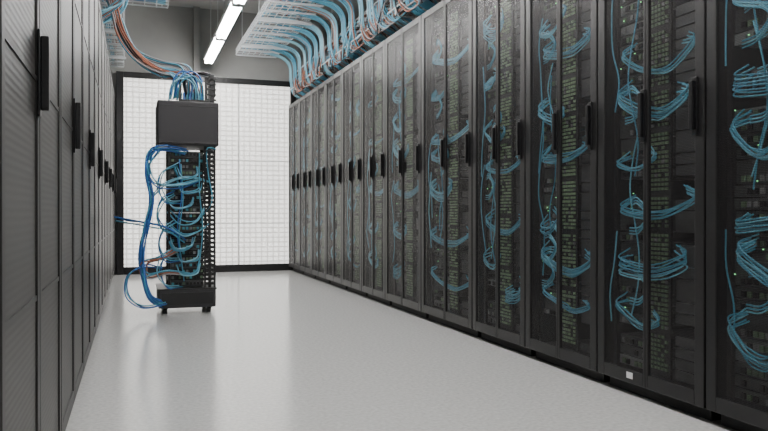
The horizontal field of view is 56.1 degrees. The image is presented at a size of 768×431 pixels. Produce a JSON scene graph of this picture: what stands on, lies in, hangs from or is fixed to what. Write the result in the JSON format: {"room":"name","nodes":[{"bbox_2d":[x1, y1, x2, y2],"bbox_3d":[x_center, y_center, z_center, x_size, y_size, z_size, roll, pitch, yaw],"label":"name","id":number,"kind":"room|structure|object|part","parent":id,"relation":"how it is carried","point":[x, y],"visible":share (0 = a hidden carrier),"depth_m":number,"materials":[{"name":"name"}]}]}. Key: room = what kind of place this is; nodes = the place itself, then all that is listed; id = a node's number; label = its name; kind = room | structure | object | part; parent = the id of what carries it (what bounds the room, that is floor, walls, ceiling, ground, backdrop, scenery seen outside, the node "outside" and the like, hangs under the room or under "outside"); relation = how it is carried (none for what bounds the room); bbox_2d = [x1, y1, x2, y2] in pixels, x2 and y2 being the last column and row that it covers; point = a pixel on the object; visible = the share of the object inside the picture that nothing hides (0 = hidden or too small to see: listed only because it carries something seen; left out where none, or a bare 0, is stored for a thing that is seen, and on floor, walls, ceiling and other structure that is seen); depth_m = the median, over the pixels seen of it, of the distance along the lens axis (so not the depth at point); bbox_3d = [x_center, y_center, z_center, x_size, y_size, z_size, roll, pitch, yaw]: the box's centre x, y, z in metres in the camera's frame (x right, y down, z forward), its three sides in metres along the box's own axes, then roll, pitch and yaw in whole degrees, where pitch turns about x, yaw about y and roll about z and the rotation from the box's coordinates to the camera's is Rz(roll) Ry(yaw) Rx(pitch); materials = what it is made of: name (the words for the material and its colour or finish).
{"room":"server room","nodes":[
{"label":"server room","id":0,"kind":"room"},
{"bbox_2d":[100,0,374,273],"bbox_3d":[-2.244,-0.957,9.243,4.750,3.350,0.100,0,0,-19],"label":"wall","id":1,"kind":"structure","parent":0,"point":[165,34],"depth_m":9.15,"materials":[{"name":"paint"}]},
{"bbox_2d":[193,6,199,71],"bbox_3d":[-2.370,-2.196,9.099,0.080,0.868,0.078,0,0,-19],"label":"trim","id":2,"kind":"structure","parent":1,"relation":"attached to","point":[196,10],"depth_m":9.06,"materials":[{"name":"paint"}]},
{"bbox_2d":[124,78,289,266],"bbox_3d":[-2.216,-0.532,9.133,2.110,2.340,0.030,0,0,-19],"label":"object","id":3,"kind":"structure","parent":1,"relation":"in","point":[263,110],"depth_m":9.22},
{"bbox_2d":[125,0,387,21],"bbox_3d":[-0.414,-2.664,3.987,4.750,0.100,11.220,0,0,-19],"label":"ceiling","id":4,"kind":"structure","parent":0,"point":[251,6],"depth_m":9.02,"materials":[{"name":"paint"}]},
{"bbox_2d":[100,0,128,67],"bbox_3d":[-1.987,-2.023,4.668,0.626,1.183,8.162,0,0,-19],"label":"cable tray","id":5,"kind":"object","parent":4,"relation":"hanging from","point":[119,4],"visible":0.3,"depth_m":6.82,"materials":[{"name":"silver metal"}]},
{"bbox_2d":[101,0,168,8],"bbox_3d":[-2.355,-2.252,6.267,0.924,0.736,0.310,0,0,-19],"label":"cable tray","id":6,"kind":"object","parent":4,"relation":"hanging from","point":[161,2],"visible":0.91,"depth_m":6.47,"materials":[{"name":"silver metal"}]},
{"bbox_2d":[204,0,224,63],"bbox_3d":[-1.958,-2.250,8.301,0.120,0.754,1.260,0,0,-19],"label":"fluorescent light","id":7,"kind":"object","parent":4,"relation":"hanging from","point":[215,44],"visible":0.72,"depth_m":8.24,"materials":[{"name":"white plastic"}]},
{"bbox_2d":[216,0,242,38],"bbox_3d":[-1.517,-2.245,7.035,0.120,0.754,1.260,0,0,-19],"label":"fluorescent light","id":8,"kind":"object","parent":4,"relation":"hanging from","point":[231,12],"visible":0.89,"depth_m":6.95,"materials":[{"name":"white plastic"}]},
{"bbox_2d":[233,0,245,4],"bbox_3d":[-1.076,-2.241,5.770,0.120,0.754,1.260,0,0,-19],"label":"fluorescent light","id":9,"kind":"object","parent":4,"relation":"hanging from","point":[242,2],"visible":1,"depth_m":6.33,"materials":[{"name":"white plastic"}]},
{"bbox_2d":[235,0,323,57],"bbox_3d":[-0.281,-2.290,5.262,0.560,0.653,8.162,0,0,-19],"label":"cable tray","id":10,"kind":"object","parent":4,"relation":"hanging from","point":[292,14],"visible":0.78,"depth_m":7.68,"materials":[{"name":"silver metal"}]},
{"bbox_2d":[250,0,439,98],"bbox_3d":[0.127,-2.019,5.405,1.257,1.196,8.162,0,0,-19],"label":"cable tray","id":11,"kind":"object","parent":4,"relation":"hanging from","point":[380,19],"visible":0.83,"depth_m":6.98,"materials":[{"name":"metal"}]},
{"bbox_2d":[297,0,438,77],"bbox_3d":[0.447,-2.171,5.516,0.580,0.893,8.162,0,0,-19],"label":"cables","id":12,"kind":"object","parent":11,"relation":"on","point":[388,1],"depth_m":6.97,"materials":[{"name":"blue plastic"}]},
{"bbox_2d":[66,270,736,430],"bbox_3d":[-0.414,0.786,3.999,4.750,0.100,11.220,0,0,-19],"label":"floor","id":13,"kind":"structure","parent":0,"point":[283,350],"depth_m":3.32,"materials":[{"name":"plastic"}]},
{"bbox_2d":[0,0,60,430],"bbox_3d":[-1.263,-0.330,1.518,1.024,2.150,1.044,0,0,-19],"label":"tall cabinet","id":14,"kind":"object","parent":13,"relation":"on","point":[30,50],"visible":1,"depth_m":1.56,"materials":[{"name":"black metal"}]},
{"bbox_3d":[-0.781,-0.326,1.654,0.024,0.200,0.032,0,0,-19],"label":"handle","id":15,"kind":"part","parent":14,"relation":"part of","materials":[{"name":"black metal"}]},
{"bbox_2d":[60,0,83,430],"bbox_3d":[-1.609,-0.334,2.509,1.024,2.150,1.044,0,0,-19],"label":"tall cabinet","id":16,"kind":"object","parent":13,"relation":"on","point":[71,11],"visible":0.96,"depth_m":2.63,"materials":[{"name":"black metal"}]},
{"bbox_3d":[-1.127,-0.329,2.645,0.024,0.200,0.032,0,0,-19],"label":"handle","id":17,"kind":"part","parent":16,"relation":"part of","materials":[{"name":"black plastic"}]},
{"bbox_2d":[83,0,94,368],"bbox_3d":[-1.955,-0.337,3.501,1.024,2.150,1.044,0,0,-19],"label":"tall cabinet","id":18,"kind":"object","parent":13,"relation":"on","point":[88,5],"visible":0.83,"depth_m":3.62,"materials":[{"name":"black metal"}]},
{"bbox_3d":[-1.473,-0.333,3.637,0.024,0.200,0.032,0,0,-19],"label":"handle","id":19,"kind":"part","parent":18,"relation":"part of","materials":[{"name":"black plastic"}]},
{"bbox_2d":[95,0,102,333],"bbox_3d":[-2.300,-0.341,4.492,1.024,2.150,1.044,0,0,-19],"label":"tall cabinet","id":20,"kind":"object","parent":13,"relation":"on","point":[98,14],"visible":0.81,"depth_m":4.62,"materials":[{"name":"black metal"}]},
{"bbox_3d":[-1.818,-0.336,4.628,0.024,0.200,0.032,0,0,-19],"label":"handle","id":21,"kind":"part","parent":20,"relation":"part of","materials":[{"name":"black"}]},
{"bbox_2d":[102,19,107,307],"bbox_3d":[-2.646,-0.344,5.484,1.024,2.150,1.044,0,0,-19],"label":"tall cabinet","id":22,"kind":"object","parent":13,"relation":"on","point":[104,45],"visible":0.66,"depth_m":5.61,"materials":[{"name":"black metal"}]},
{"bbox_3d":[-2.196,-0.368,5.641,0.018,1.997,0.962,0,0,-19],"label":"door panel","id":23,"kind":"part","parent":22,"relation":"part of","materials":[{"name":"black metal"}]},
{"bbox_3d":[-2.164,-0.340,5.620,0.024,0.200,0.032,0,0,-19],"label":"handle","id":24,"kind":"part","parent":22,"relation":"part of","materials":[{"name":"black plastic"}]},
{"bbox_2d":[107,51,111,291],"bbox_3d":[-2.992,-0.348,6.475,1.024,2.150,1.044,0,0,-19],"label":"tall cabinet","id":25,"kind":"object","parent":13,"relation":"on","point":[109,184],"visible":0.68,"depth_m":6.60,"materials":[{"name":"black metal"}]},
{"bbox_3d":[-2.510,-0.343,6.611,0.024,0.200,0.032,0,0,-19],"label":"handle","id":26,"kind":"part","parent":25,"relation":"part of","materials":[{"name":"black plastic"}]},
{"bbox_2d":[111,76,114,281],"bbox_3d":[-3.337,-0.351,7.466,1.024,2.150,1.044,0,0,-19],"label":"tall cabinet","id":27,"kind":"object","parent":13,"relation":"on","point":[112,89],"visible":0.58,"depth_m":7.62,"materials":[{"name":"black metal"}]},
{"bbox_3d":[-2.887,-0.375,7.623,0.018,1.997,0.962,0,0,-19],"label":"door panel","id":28,"kind":"part","parent":27,"relation":"part of","materials":[{"name":"black metal"}]},
{"bbox_3d":[-2.855,-0.346,7.603,0.024,0.200,0.032,0,0,-19],"label":"handle","id":29,"kind":"part","parent":27,"relation":"part of","materials":[{"name":"black"}]},
{"bbox_2d":[114,95,116,272],"bbox_3d":[-3.610,-0.354,8.248,1.024,2.150,0.599,0,0,-19],"label":"tall cabinet","id":30,"kind":"object","parent":13,"relation":"on","point":[115,191],"visible":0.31,"depth_m":8.65,"materials":[{"name":"black metal"}]},
{"bbox_3d":[-3.162,-0.378,8.404,0.028,2.097,0.587,0,0,-19],"label":"door frame","id":31,"kind":"part","parent":30,"relation":"part of","materials":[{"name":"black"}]},
{"bbox_3d":[-3.128,-0.349,8.384,0.024,0.200,0.032,0,0,-19],"label":"handle","id":32,"kind":"part","parent":30,"relation":"part of","materials":[{"name":"black metal"}]},
{"bbox_2d":[106,0,218,313],"bbox_3d":[-1.698,-0.492,5.481,0.811,2.447,0.538,0,0,-19],"label":"rack","id":33,"kind":"object","parent":13,"relation":"on","point":[191,122],"visible":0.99,"depth_m":5.36,"materials":[{"name":"grey metal"}]},
{"bbox_3d":[-1.525,0.026,5.538,0.239,1.010,0.318,0,0,-19],"label":"patch panel","id":34,"kind":"part","parent":33,"relation":"part of","materials":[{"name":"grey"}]},
{"bbox_3d":[-1.497,0.006,5.562,0.345,1.070,0.390,0,0,-19],"label":"upright frame","id":35,"kind":"part","parent":33,"relation":"part of","materials":[{"name":"black metal"}]},
{"bbox_2d":[116,71,295,274],"bbox_3d":[-2.214,-0.517,9.128,2.210,2.470,0.100,0,0,-19],"label":"frame","id":36,"kind":"object","parent":13,"relation":"on","point":[120,75],"visible":0.63,"depth_m":8.75,"materials":[{"name":"black metal"}]},
{"bbox_2d":[124,84,284,263],"bbox_3d":[-2.202,-0.527,9.117,2.055,2.310,0.010,0,0,-19],"label":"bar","id":37,"kind":"object","parent":36,"relation":"attached to","point":[238,160],"visible":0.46,"depth_m":9.23,"materials":[{"name":"silver metal"}]},
{"bbox_2d":[289,99,303,273],"bbox_3d":[-0.689,-0.357,9.240,1.004,2.150,0.630,0,0,-19],"label":"tall cabinet","id":38,"kind":"object","parent":13,"relation":"on","point":[294,107],"visible":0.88,"depth_m":9.10,"materials":[{"name":"black metal"}]},
{"bbox_3d":[-1.134,-0.387,9.085,0.001,2.000,0.540,0,0,-19],"label":"perforated door panel","id":39,"kind":"part","parent":38,"relation":"part of","materials":[{"name":"black metal"}]},
{"bbox_3d":[-1.132,-0.382,9.085,0.016,2.090,0.624,0,0,-19],"label":"door frame","id":40,"kind":"part","parent":38,"relation":"part of","materials":[{"name":"black metal"}]},
{"bbox_3d":[-1.108,-0.416,8.956,0.024,0.210,0.308,0,0,-19],"label":"handle","id":41,"kind":"part","parent":38,"relation":"part of","materials":[{"name":"black"}]},
{"bbox_2d":[299,91,315,278],"bbox_3d":[-0.480,-0.355,8.642,1.004,2.150,0.630,0,0,-19],"label":"tall cabinet","id":42,"kind":"object","parent":13,"relation":"on","point":[305,222],"visible":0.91,"depth_m":8.54,"materials":[{"name":"black metal"}]},
{"bbox_3d":[-0.925,-0.385,8.486,0.001,2.000,0.540,0,0,-19],"label":"perforated door panel","id":43,"kind":"part","parent":42,"relation":"part of","materials":[{"name":"black metal"}]},
{"bbox_3d":[-0.924,-0.380,8.487,0.016,2.090,0.624,0,0,-19],"label":"door frame","id":44,"kind":"part","parent":42,"relation":"part of","materials":[{"name":"black metal"}]},
{"bbox_3d":[-0.900,-0.414,8.357,0.024,0.210,0.308,0,0,-19],"label":"handle","id":45,"kind":"part","parent":42,"relation":"part of","materials":[{"name":"black plastic"}]},
{"bbox_2d":[311,81,330,283],"bbox_3d":[-0.271,-0.353,8.043,1.004,2.150,0.630,0,0,-19],"label":"tall cabinet","id":46,"kind":"object","parent":13,"relation":"on","point":[318,94],"visible":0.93,"depth_m":7.93,"materials":[{"name":"black metal"}]},
{"bbox_3d":[-0.717,-0.383,7.887,0.001,2.000,0.540,0,0,-19],"label":"perforated door panel","id":47,"kind":"part","parent":46,"relation":"part of","materials":[{"name":"black metal"}]},
{"bbox_3d":[-0.691,-0.412,7.759,0.024,0.210,0.308,0,0,-19],"label":"handle","id":48,"kind":"part","parent":46,"relation":"part of","materials":[{"name":"black"}]},
{"bbox_2d":[326,70,347,289],"bbox_3d":[-0.062,-0.351,7.444,1.004,2.150,0.630,0,0,-19],"label":"tall cabinet","id":49,"kind":"object","parent":13,"relation":"on","point":[334,83],"visible":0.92,"depth_m":7.33,"materials":[{"name":"black metal"}]},
{"bbox_3d":[-0.508,-0.380,7.289,0.001,2.000,0.540,0,0,-19],"label":"perforated door panel","id":50,"kind":"part","parent":49,"relation":"part of","materials":[{"name":"black metal"}]},
{"bbox_3d":[-0.482,-0.410,7.160,0.024,0.210,0.308,0,0,-19],"label":"handle","id":51,"kind":"part","parent":49,"relation":"part of","materials":[{"name":"black plastic"}]},
{"bbox_2d":[342,56,367,296],"bbox_3d":[0.146,-0.349,6.846,1.004,2.150,0.630,0,0,-19],"label":"tall cabinet","id":52,"kind":"object","parent":13,"relation":"on","point":[352,73],"visible":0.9,"depth_m":6.79,"materials":[{"name":"black metal"}]},
{"bbox_3d":[-0.299,-0.378,6.690,0.001,2.000,0.540,0,0,-19],"label":"perforated door panel","id":53,"kind":"part","parent":52,"relation":"part of","materials":[{"name":"black metal"}]},
{"bbox_3d":[-0.274,-0.408,6.561,0.024,0.210,0.308,0,0,-19],"label":"handle","id":54,"kind":"part","parent":52,"relation":"part of","materials":[{"name":"black"}]},
{"bbox_2d":[362,40,391,305],"bbox_3d":[0.355,-0.347,6.247,1.004,2.150,0.630,0,0,-19],"label":"tall cabinet","id":55,"kind":"object","parent":13,"relation":"on","point":[373,61],"visible":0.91,"depth_m":6.11,"materials":[{"name":"black metal"}]},
{"bbox_3d":[-0.091,-0.376,6.091,0.001,2.000,0.540,0,0,-19],"label":"perforated door panel","id":56,"kind":"part","parent":55,"relation":"part of","materials":[{"name":"black metal"}]},
{"bbox_3d":[-0.065,-0.406,5.963,0.024,0.210,0.308,0,0,-19],"label":"handle","id":57,"kind":"part","parent":55,"relation":"part of","materials":[{"name":"black"}]},
{"bbox_2d":[385,15,428,318],"bbox_3d":[0.586,-0.344,5.586,1.004,2.150,0.763,0,0,-19],"label":"tall cabinet","id":58,"kind":"object","parent":13,"relation":"on","point":[403,47],"visible":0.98,"depth_m":5.46,"materials":[{"name":"black metal"}]},
{"bbox_3d":[0.140,-0.374,5.430,0.001,2.000,0.673,0,0,-19],"label":"perforated door panel","id":59,"kind":"part","parent":58,"relation":"part of","materials":[{"name":"black metal"}]},
{"bbox_3d":[0.177,-0.403,5.270,0.024,0.210,0.374,0,0,-19],"label":"handle","id":60,"kind":"part","parent":58,"relation":"part of","materials":[{"name":"black"}]},
{"bbox_2d":[421,0,480,336],"bbox_3d":[0.845,-0.342,4.842,1.004,2.150,0.803,0,0,-19],"label":"tall cabinet","id":61,"kind":"object","parent":13,"relation":"on","point":[446,27],"visible":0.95,"depth_m":4.72,"materials":[{"name":"black metal"}]},
{"bbox_3d":[0.399,-0.371,4.687,0.001,2.000,0.713,0,0,-19],"label":"perforated door panel","id":62,"kind":"part","parent":61,"relation":"part of","materials":[{"name":"black metal"}]},
{"bbox_3d":[0.439,-0.401,4.517,0.024,0.210,0.395,0,0,-19],"label":"handle","id":63,"kind":"part","parent":61,"relation":"part of","materials":[{"name":"black plastic"}]},
{"bbox_2d":[473,0,535,355],"bbox_3d":[1.079,-0.340,4.170,1.004,2.150,0.612,0,0,-19],"label":"tall cabinet","id":64,"kind":"object","parent":13,"relation":"on","point":[499,26],"visible":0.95,"depth_m":4.05,"materials":[{"name":"black metal"}]},
{"bbox_3d":[0.633,-0.369,4.015,0.001,2.000,0.522,0,0,-19],"label":"perforated door panel","id":65,"kind":"part","parent":64,"relation":"part of","materials":[{"name":"black metal"}]},
{"bbox_3d":[0.658,-0.399,3.890,0.024,0.210,0.299,0,0,-19],"label":"handle","id":66,"kind":"part","parent":64,"relation":"part of","materials":[{"name":"black"}]},
{"bbox_2d":[526,0,609,381],"bbox_3d":[1.281,-0.338,3.590,1.004,2.150,0.608,0,0,-19],"label":"tall cabinet","id":67,"kind":"object","parent":13,"relation":"on","point":[562,35],"visible":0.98,"depth_m":3.45,"materials":[{"name":"black metal"}]},
{"bbox_3d":[0.836,-0.367,3.435,0.001,2.000,0.518,0,0,-19],"label":"perforated door panel","id":68,"kind":"part","parent":67,"relation":"part of","materials":[{"name":"black metal"}]},
{"bbox_3d":[0.859,-0.397,3.311,0.024,0.210,0.297,0,0,-19],"label":"handle","id":69,"kind":"part","parent":67,"relation":"part of","materials":[{"name":"black"}]},
{"bbox_2d":[598,0,720,420],"bbox_3d":[1.485,-0.336,3.005,1.004,2.150,0.625,0,0,-19],"label":"tall cabinet","id":70,"kind":"object","parent":13,"relation":"on","point":[652,54],"visible":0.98,"depth_m":2.85,"materials":[{"name":"black metal"}]},
{"bbox_3d":[1.040,-0.365,2.849,0.001,2.000,0.535,0,0,-19],"label":"perforated door panel","id":71,"kind":"part","parent":70,"relation":"part of","materials":[{"name":"black metal"}]},
{"bbox_3d":[1.065,-0.395,2.721,0.024,0.210,0.306,0,0,-19],"label":"handle","id":72,"kind":"part","parent":70,"relation":"part of","materials":[{"name":"black metal"}]},
{"bbox_2d":[706,0,767,430],"bbox_3d":[1.695,-0.333,2.403,1.004,2.150,0.641,0,0,-19],"label":"tall cabinet","id":73,"kind":"object","parent":13,"relation":"on","point":[737,30],"visible":1,"depth_m":2.47,"materials":[{"name":"black metal"}]},
{"bbox_2d":[382,0,441,34],"bbox_3d":[1.782,-0.942,4.759,0.100,3.350,11.020,0,0,-19],"label":"wall","id":74,"kind":"structure","parent":0,"point":[440,0],"depth_m":8.75,"materials":[{"name":"paint"}]}
]}

